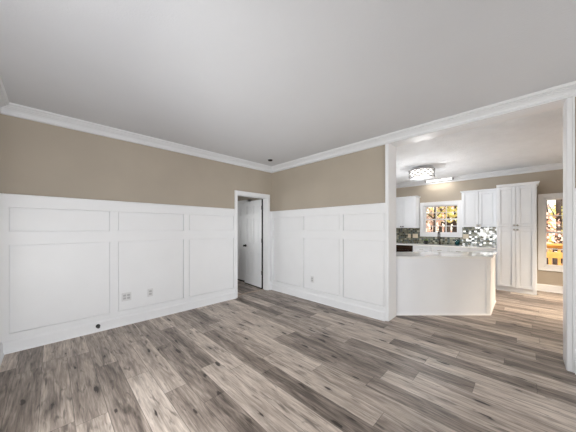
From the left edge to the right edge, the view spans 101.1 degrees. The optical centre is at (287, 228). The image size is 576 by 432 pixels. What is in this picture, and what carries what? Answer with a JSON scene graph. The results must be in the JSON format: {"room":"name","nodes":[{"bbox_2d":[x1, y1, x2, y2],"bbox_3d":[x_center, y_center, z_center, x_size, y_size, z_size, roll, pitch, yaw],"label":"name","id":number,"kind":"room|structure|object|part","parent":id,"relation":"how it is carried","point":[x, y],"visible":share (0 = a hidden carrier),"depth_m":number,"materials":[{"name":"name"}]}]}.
{"room":"empty living room","nodes":[
{"label":"empty living room","id":0,"kind":"room"},
{"bbox_2d":[0,114,271,210],"bbox_3d":[-1.851,0.000,3.957,4.085,2.740,0.120,0,0,-45],"label":"wall","id":1,"kind":"structure","parent":0,"point":[37,158],"depth_m":3.24,"materials":[{"name":"beige paint"}]},
{"bbox_2d":[0,193,234,341],"bbox_3d":[-2.091,0.494,3.603,2.966,1.752,0.040,0,0,-45],"label":"wainscot","id":2,"kind":"structure","parent":1,"relation":"attached to","point":[65,262],"depth_m":3.17,"materials":[{"name":"white paint"}]},
{"bbox_2d":[122,292,130,300],"bbox_3d":[-2.306,0.974,3.384,0.115,0.118,0.010,0,0,-45],"label":"wall outlet","id":3,"kind":"object","parent":2,"relation":"attached to","point":[126,296],"visible":1,"depth_m":3.38,"materials":[{"name":"white plastic"}]},
{"bbox_2d":[148,288,152,296],"bbox_3d":[-2.091,0.973,3.599,0.072,0.118,0.010,0,0,-45],"label":"wall outlet","id":4,"kind":"object","parent":2,"relation":"attached to","point":[150,291],"visible":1,"depth_m":3.60,"materials":[{"name":"white plastic"}]},
{"bbox_2d":[0,292,235,365],"bbox_3d":[-1.523,1.302,3.035,2.966,0.135,1.647,0,0,-45],"label":"baseboard","id":5,"kind":"structure","parent":1,"relation":"attached to","point":[11,346],"depth_m":3.16,"materials":[{"name":"white paint"}]},
{"bbox_2d":[234,190,269,297],"bbox_3d":[-0.772,0.310,5.011,0.889,2.120,0.158,0,0,-45],"label":"door frame","id":6,"kind":"structure","parent":1,"relation":"attached to","point":[266,198],"depth_m":5.23,"materials":[{"name":"white paint"}]},
{"bbox_2d":[270,211,271,283],"bbox_3d":[-0.381,0.494,5.312,0.090,1.752,0.040,0,0,-45],"label":"wainscot","id":7,"kind":"structure","parent":1,"relation":"attached to","point":[270,211],"depth_m":5.30,"materials":[{"name":"white paint"}]},
{"bbox_2d":[0,0,575,183],"bbox_3d":[2.548,-1.420,2.546,8.315,0.100,8.280,0,0,-45],"label":"ceiling","id":8,"kind":"structure","parent":0,"point":[258,81],"depth_m":2.05,"materials":[{"name":"paint"}]},
{"bbox_2d":[409,167,434,180],"bbox_3d":[3.009,-1.246,5.335,0.524,0.239,0.524,0,0,-45],"label":"ceiling light","id":9,"kind":"object","parent":8,"relation":"attached to","point":[419,173],"visible":1,"depth_m":5.17,"materials":[{"name":"white plastic"}]},
{"bbox_3d":[3.009,-1.225,5.335,0.470,0.190,0.470,0,0,-45],"label":"lamp shade","id":10,"kind":"part","parent":9,"relation":"part of","materials":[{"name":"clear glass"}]},
{"bbox_2d":[425,176,453,182],"bbox_3d":[4.111,-1.329,6.455,0.100,0.081,0.670,0,0,-45],"label":"strip light","id":11,"kind":"object","parent":8,"relation":"attached to","point":[449,177],"visible":0.97,"depth_m":6.40,"materials":[{"name":"white plastic"}]},
{"bbox_2d":[0,280,575,431],"bbox_3d":[0.972,1.430,4.124,8.315,0.120,12.740,0,0,-45],"label":"floor","id":12,"kind":"structure","parent":0,"point":[261,360],"depth_m":2.21,"materials":[{"name":"wood"}]},
{"bbox_2d":[396,245,412,251],"bbox_3d":[3.392,0.921,6.913,0.619,0.897,0.599,0,0,-45],"label":"dishwasher","id":13,"kind":"object","parent":12,"relation":"on","point":[399,248],"visible":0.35,"depth_m":6.65,"materials":[{"name":"black metal"}]},
{"bbox_2d":[413,246,430,251],"bbox_3d":[3.777,0.920,6.553,0.629,0.899,0.440,0,0,-45],"label":"base cabinet","id":14,"kind":"object","parent":12,"relation":"on","point":[415,248],"visible":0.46,"depth_m":6.34,"materials":[{"name":"white paint"}]},
{"bbox_2d":[396,252,496,314],"bbox_3d":[2.624,0.906,4.108,2.674,0.928,0.771,0,0,0],"label":"kitchen island","id":15,"kind":"object","parent":12,"relation":"on","point":[427,283],"visible":0.79,"depth_m":3.74,"materials":[{"name":"grey paint"}]},
{"bbox_3d":[2.866,1.358,3.877,2.363,0.024,0.486,0,0,-18],"label":"shoe moulding","id":16,"kind":"part","parent":15,"relation":"part of","materials":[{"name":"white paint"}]},
{"bbox_2d":[396,252,496,258],"bbox_3d":[2.624,0.459,4.108,2.674,0.033,0.771,0,0,0],"label":"countertop","id":17,"kind":"structure","parent":15,"relation":"on","point":[399,255],"depth_m":3.87,"materials":[{"name":"white stone"}]},
{"bbox_3d":[3.160,0.911,3.740,0.060,0.869,0.008,0,0,0],"label":"corner trim","id":18,"kind":"part","parent":15,"relation":"part of","materials":[{"name":"white paint"}]},
{"bbox_3d":[3.214,0.911,3.763,0.060,0.869,0.008,0,0,-45],"label":"corner trim","id":19,"kind":"part","parent":15,"relation":"part of","materials":[{"name":"white paint"}]},
{"bbox_3d":[3.890,0.911,4.447,0.060,0.869,0.008,0,0,-45],"label":"corner trim","id":20,"kind":"part","parent":15,"relation":"part of","materials":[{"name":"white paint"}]},
{"bbox_2d":[431,246,468,251],"bbox_3d":[4.217,0.920,6.112,0.629,0.899,0.800,0,0,-45],"label":"base cabinet","id":21,"kind":"object","parent":12,"relation":"on","point":[433,249],"visible":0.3,"depth_m":5.92,"materials":[{"name":"white paint"}]},
{"bbox_3d":[3.884,0.560,6.063,0.024,0.150,0.385,0,0,-45],"label":"drawer","id":22,"kind":"part","parent":21,"relation":"part of","materials":[{"name":"white paint"}]},
{"bbox_3d":[4.167,0.560,5.780,0.024,0.150,0.385,0,0,-45],"label":"drawer","id":23,"kind":"part","parent":21,"relation":"part of","materials":[{"name":"white paint"}]},
{"bbox_2d":[469,248,496,288],"bbox_3d":[4.674,0.920,5.655,0.629,0.899,0.490,0,0,-45],"label":"base cabinet","id":24,"kind":"object","parent":12,"relation":"on","point":[470,249],"visible":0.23,"depth_m":5.46,"materials":[{"name":"white paint"}]},
{"bbox_2d":[396,242,495,249],"bbox_3d":[3.808,0.453,6.542,0.605,0.035,2.969,0,0,-45],"label":"countertop","id":25,"kind":"structure","parent":24,"relation":"on","point":[397,243],"depth_m":6.04,"materials":[{"name":"white stone"}]},
{"bbox_2d":[437,231,440,244],"bbox_3d":[4.065,0.251,6.364,0.110,0.368,0.214,0,0,26],"label":"faucet","id":26,"kind":"object","parent":25,"relation":"on","point":[438,236],"visible":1,"depth_m":6.39,"materials":[{"name":"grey metal"}]},
{"bbox_3d":[4.483,0.560,5.464,0.024,0.150,0.475,0,0,-45],"label":"drawer","id":27,"kind":"part","parent":24,"relation":"part of","materials":[{"name":"white paint"}]},
{"bbox_2d":[496,181,539,294],"bbox_3d":[5.074,0.205,5.237,0.654,2.330,0.662,0,0,-45],"label":"pantry cabinet","id":28,"kind":"object","parent":12,"relation":"on","point":[516,203],"visible":1,"depth_m":5.04,"materials":[{"name":"white paint"}]},
{"bbox_3d":[4.753,0.633,5.158,0.024,1.263,0.294,0,0,-45],"label":"door","id":29,"kind":"part","parent":28,"relation":"part of","materials":[{"name":"white paint"}]},
{"bbox_3d":[4.753,-0.470,5.158,0.024,0.856,0.294,0,0,-45],"label":"door","id":30,"kind":"part","parent":28,"relation":"part of","materials":[{"name":"white paint"}]},
{"bbox_3d":[5.079,-0.935,5.242,0.636,0.050,0.662,0,0,-45],"label":"crown moulding","id":31,"kind":"part","parent":28,"relation":"part of","materials":[{"name":"white paint"}]},
{"bbox_3d":[4.966,0.633,4.945,0.024,1.263,0.294,0,0,-45],"label":"door","id":32,"kind":"part","parent":28,"relation":"part of","materials":[{"name":"white paint"}]},
{"bbox_3d":[4.966,-0.470,4.945,0.024,0.856,0.294,0,0,-45],"label":"door","id":33,"kind":"part","parent":28,"relation":"part of","materials":[{"name":"white paint"}]},
{"bbox_2d":[238,97,575,210],"bbox_3d":[0.967,0.000,4.218,0.270,2.740,12.600,0,0,-45],"label":"wall","id":34,"kind":"structure","parent":0,"point":[356,178],"depth_m":4.17,"materials":[{"name":"beige paint"}]},
{"bbox_2d":[238,199,250,281],"bbox_3d":[-1.273,0.320,6.277,0.066,2.100,0.890,0,0,-45],"label":"door","id":35,"kind":"structure","parent":34,"relation":"in","point":[241,204],"depth_m":6.21,"materials":[{"name":"white paint"}]},
{"bbox_3d":[-1.274,0.320,6.276,0.050,2.100,0.890,0,0,-45],"label":"casing","id":36,"kind":"part","parent":35,"relation":"part of","materials":[{"name":"white paint"}]},
{"bbox_2d":[243,199,262,288],"bbox_3d":[-0.820,0.353,5.625,0.178,2.022,0.770,0,0,-41],"label":"door","id":37,"kind":"structure","parent":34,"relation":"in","point":[253,245],"depth_m":5.58,"materials":[{"name":"white paint"}]},
{"bbox_2d":[0,76,575,172],"bbox_3d":[1.085,-1.311,1.118,3.945,0.118,8.047,0,0,-45],"label":"crown molding","id":38,"kind":"structure","parent":34,"relation":"attached to","point":[8,108],"depth_m":3.06,"materials":[{"name":"paint"}]},
{"bbox_2d":[270,284,384,320],"bbox_3d":[0.517,1.302,4.413,0.090,0.135,2.581,0,0,-45],"label":"baseboard","id":39,"kind":"structure","parent":34,"relation":"attached to","point":[365,311],"depth_m":4.14,"materials":[{"name":"white paint"}]},
{"bbox_2d":[272,203,384,311],"bbox_3d":[0.534,0.494,4.431,0.040,1.752,2.581,0,0,-45],"label":"wainscot","id":40,"kind":"structure","parent":34,"relation":"attached to","point":[342,247],"depth_m":4.15,"materials":[{"name":"white paint"}]},
{"bbox_2d":[396,163,562,187],"bbox_3d":[3.686,-1.311,4.390,3.820,0.118,7.000,0,0,-45],"label":"crown molding","id":41,"kind":"structure","parent":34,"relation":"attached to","point":[557,166],"depth_m":5.73,"materials":[{"name":"paint"}]},
{"bbox_2d":[385,94,574,372],"bbox_3d":[2.188,0.014,2.990,0.318,2.712,1.847,0,0,-45],"label":"door frame","id":42,"kind":"structure","parent":34,"relation":"attached to","point":[568,105],"depth_m":2.46,"materials":[{"name":"white paint"}]},
{"bbox_2d":[575,188,575,358],"bbox_3d":[4.015,0.494,0.948,0.040,1.752,3.666,0,0,-45],"label":"wainscot","id":43,"kind":"structure","parent":34,"relation":"attached to","point":[575,188],"depth_m":2.24,"materials":[{"name":"white paint"}]},
{"bbox_2d":[396,169,562,285],"bbox_3d":[5.086,0.000,5.789,0.140,2.740,7.280,0,0,-45],"label":"wall","id":44,"kind":"structure","parent":0,"point":[551,181],"depth_m":5.72,"materials":[{"name":"beige paint"}]},
{"bbox_2d":[396,196,419,227],"bbox_3d":[3.458,-0.470,7.046,0.385,0.910,0.786,0,0,-45],"label":"upper cabinet","id":45,"kind":"object","parent":44,"relation":"attached to","point":[408,207],"visible":0.82,"depth_m":6.84,"materials":[{"name":"white paint"}]},
{"bbox_3d":[3.226,-0.452,7.068,0.024,0.863,0.349,0,0,-45],"label":"door","id":46,"kind":"part","parent":45,"relation":"part of","materials":[{"name":"white paint"}]},
{"bbox_3d":[3.467,-0.907,7.055,0.355,0.035,0.786,0,0,-45],"label":"crown moulding","id":47,"kind":"part","parent":45,"relation":"part of","materials":[{"name":"white paint"}]},
{"bbox_3d":[3.479,-0.452,6.815,0.024,0.863,0.353,0,0,-45],"label":"door","id":48,"kind":"part","parent":45,"relation":"part of","materials":[{"name":"white paint"}]},
{"bbox_2d":[420,200,461,236],"bbox_3d":[4.264,-0.256,6.605,0.190,0.975,1.003,0,0,-45],"label":"window","id":49,"kind":"structure","parent":44,"relation":"in","point":[458,203],"depth_m":6.54,"materials":[{"name":"white paint"}]},
{"bbox_3d":[4.274,-0.256,6.615,0.162,0.801,0.829,0,0,-45],"label":"frame","id":50,"kind":"part","parent":49,"relation":"part of","materials":[{"name":"white paint"}]},
{"bbox_3d":[4.289,-0.443,6.631,0.032,0.410,0.813,0,0,-45],"label":"sash","id":51,"kind":"part","parent":49,"relation":"part of","materials":[{"name":"white paint"}]},
{"bbox_3d":[4.261,-0.068,6.603,0.032,0.410,0.813,0,0,-45],"label":"sash","id":52,"kind":"part","parent":49,"relation":"part of","materials":[{"name":"white paint"}]},
{"bbox_2d":[396,227,495,245],"bbox_3d":[4.018,0.201,6.751,0.012,0.469,2.969,0,0,-45],"label":"backsplash","id":53,"kind":"structure","parent":44,"relation":"attached to","point":[478,236],"depth_m":6.20,"materials":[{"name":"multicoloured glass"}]},
{"bbox_2d":[463,234,468,238],"bbox_3d":[4.611,0.205,6.142,0.010,0.120,0.125,0,0,-45],"label":"wall outlet","id":54,"kind":"object","parent":53,"relation":"attached to","point":[465,236],"visible":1,"depth_m":6.14,"materials":[{"name":"beige plastic"}]},
{"bbox_2d":[460,188,495,226],"bbox_3d":[4.685,-0.482,5.818,0.385,0.895,0.702,0,0,-45],"label":"upper cabinet","id":55,"kind":"object","parent":44,"relation":"attached to","point":[478,206],"visible":0.94,"depth_m":5.68,"materials":[{"name":"white paint"}]},
{"bbox_3d":[4.474,-0.464,5.819,0.024,0.848,0.323,0,0,-45],"label":"door","id":56,"kind":"part","parent":55,"relation":"part of","materials":[{"name":"white paint"}]},
{"bbox_3d":[4.694,-0.912,5.827,0.355,0.035,0.702,0,0,-45],"label":"crown moulding","id":57,"kind":"part","parent":55,"relation":"part of","materials":[{"name":"white paint"}]},
{"bbox_3d":[4.706,-0.464,5.587,0.024,0.848,0.321,0,0,-45],"label":"door","id":58,"kind":"part","parent":55,"relation":"part of","materials":[{"name":"white paint"}]},
{"bbox_2d":[537,284,562,293],"bbox_3d":[6.504,1.295,4.252,0.028,0.150,2.820,0,0,-45],"label":"baseboard","id":59,"kind":"structure","parent":44,"relation":"attached to","point":[540,287],"depth_m":5.10,"materials":[{"name":"white paint"}]},
{"bbox_2d":[538,193,562,271],"bbox_3d":[5.929,0.082,4.939,0.190,1.670,0.985,0,0,-45],"label":"window","id":60,"kind":"structure","parent":44,"relation":"in","point":[542,234],"depth_m":5.18,"materials":[{"name":"white paint"}]},
{"bbox_3d":[5.939,0.082,4.949,0.162,1.496,0.811,0,0,-45],"label":"frame","id":61,"kind":"part","parent":60,"relation":"part of","materials":[{"name":"white paint"}]},
{"bbox_3d":[5.955,-0.277,4.964,0.032,0.761,0.795,0,0,-45],"label":"sash","id":62,"kind":"part","parent":60,"relation":"part of","materials":[{"name":"white paint"}]},
{"bbox_3d":[5.926,0.446,4.936,0.032,0.753,0.795,0,0,-45],"label":"sash","id":63,"kind":"part","parent":60,"relation":"part of","materials":[{"name":"white paint"}]},
{"label":"outside","id":64,"kind":"structure","parent":0,"visible":0},
{"bbox_3d":[22.198,2.195,25.717,52.240,0.150,85.000,0,0,-45],"label":"ground","id":65,"kind":"structure","parent":64,"visible":0},
{"bbox_2d":[426,206,445,231],"bbox_3d":[7.163,-1.107,11.710,2.383,6.462,3.048,0,0,33],"label":"tree","id":66,"kind":"object","parent":65,"relation":"on","point":[434,216],"visible":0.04,"depth_m":11.37,"materials":[{"name":"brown plant"}]},
{"bbox_2d":[426,206,447,231],"bbox_3d":[7.343,-0.053,11.944,2.996,4.359,1.845,0,0,-45],"label":"tree","id":67,"kind":"object","parent":65,"relation":"on","point":[432,213],"visible":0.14,"depth_m":11.82,"materials":[{"name":"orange plant"}]},
{"bbox_2d":[426,206,453,231],"bbox_3d":[11.630,-2.381,17.954,4.934,9.007,5.223,0,0,-45],"label":"tree","id":68,"kind":"object","parent":65,"relation":"on","point":[451,206],"visible":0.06,"depth_m":18.12,"materials":[{"name":"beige plant"}]},
{"bbox_2d":[430,206,456,231],"bbox_3d":[7.939,-1.440,11.033,2.242,7.124,3.035,0,0,21],"label":"tree","id":69,"kind":"object","parent":65,"relation":"on","point":[449,209],"visible":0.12,"depth_m":11.01,"materials":[{"name":"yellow plant"}]},
{"bbox_2d":[441,213,454,231],"bbox_3d":[8.115,-2.055,12.142,3.087,8.373,3.286,0,0,-45],"label":"tree","id":70,"kind":"object","parent":65,"relation":"on","point":[444,222],"visible":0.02,"depth_m":12.16,"materials":[{"name":"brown plant"}]},
{"bbox_2d":[451,206,456,231],"bbox_3d":[8.986,-1.871,12.472,3.121,8.025,3.095,0,0,-45],"label":"tree","id":71,"kind":"object","parent":65,"relation":"on","point":[455,223],"visible":0.02,"depth_m":12.60,"materials":[{"name":"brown plant"}]},
{"bbox_2d":[546,205,562,251],"bbox_3d":[9.491,-0.379,9.268,1.796,5.003,3.045,0,0,19],"label":"tree","id":72,"kind":"object","parent":65,"relation":"on","point":[547,213],"visible":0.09,"depth_m":8.65,"materials":[{"name":"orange plant"}]},
{"bbox_2d":[546,200,562,263],"bbox_3d":[12.651,-1.875,11.924,3.356,8.011,2.299,0,0,-45],"label":"tree","id":73,"kind":"object","parent":65,"relation":"on","point":[547,208],"visible":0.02,"depth_m":11.69,"materials":[{"name":"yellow plant"}]},
{"bbox_2d":[548,199,562,264],"bbox_3d":[10.475,-2.034,9.896,3.400,8.324,1.975,0,0,-28],"label":"tree","id":74,"kind":"object","parent":65,"relation":"on","point":[558,202],"visible":0.02,"depth_m":9.21,"materials":[{"name":"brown plant"}]},
{"bbox_2d":[548,199,562,263],"bbox_3d":[16.710,-2.413,14.194,4.162,9.074,4.956,0,0,-37],"label":"tree","id":75,"kind":"object","parent":65,"relation":"on","point":[550,240],"visible":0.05,"depth_m":14.35,"materials":[{"name":"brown plant"}]},
{"bbox_3d":[7.413,1.800,5.005,2.043,0.640,4.600,0,0,-45],"label":"deck","id":76,"kind":"object","parent":65,"relation":"on","visible":0},
{"bbox_2d":[547,243,562,264],"bbox_3d":[7.921,0.943,5.513,0.140,1.075,4.500,0,0,-45],"label":"deck railing","id":77,"kind":"object","parent":76,"relation":"on","point":[550,254],"visible":0.05,"depth_m":6.29,"materials":[{"name":"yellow wood"}]},
{"bbox_3d":[7.921,0.468,5.513,0.140,0.125,4.400,0,0,-45],"label":"rail","id":78,"kind":"part","parent":77,"relation":"part of","materials":[{"name":"orange wood"}]},
{"bbox_3d":[7.921,0.713,5.513,0.044,0.155,4.400,0,0,-45],"label":"rail","id":79,"kind":"part","parent":77,"relation":"part of","materials":[{"name":"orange wood"}]}
]}

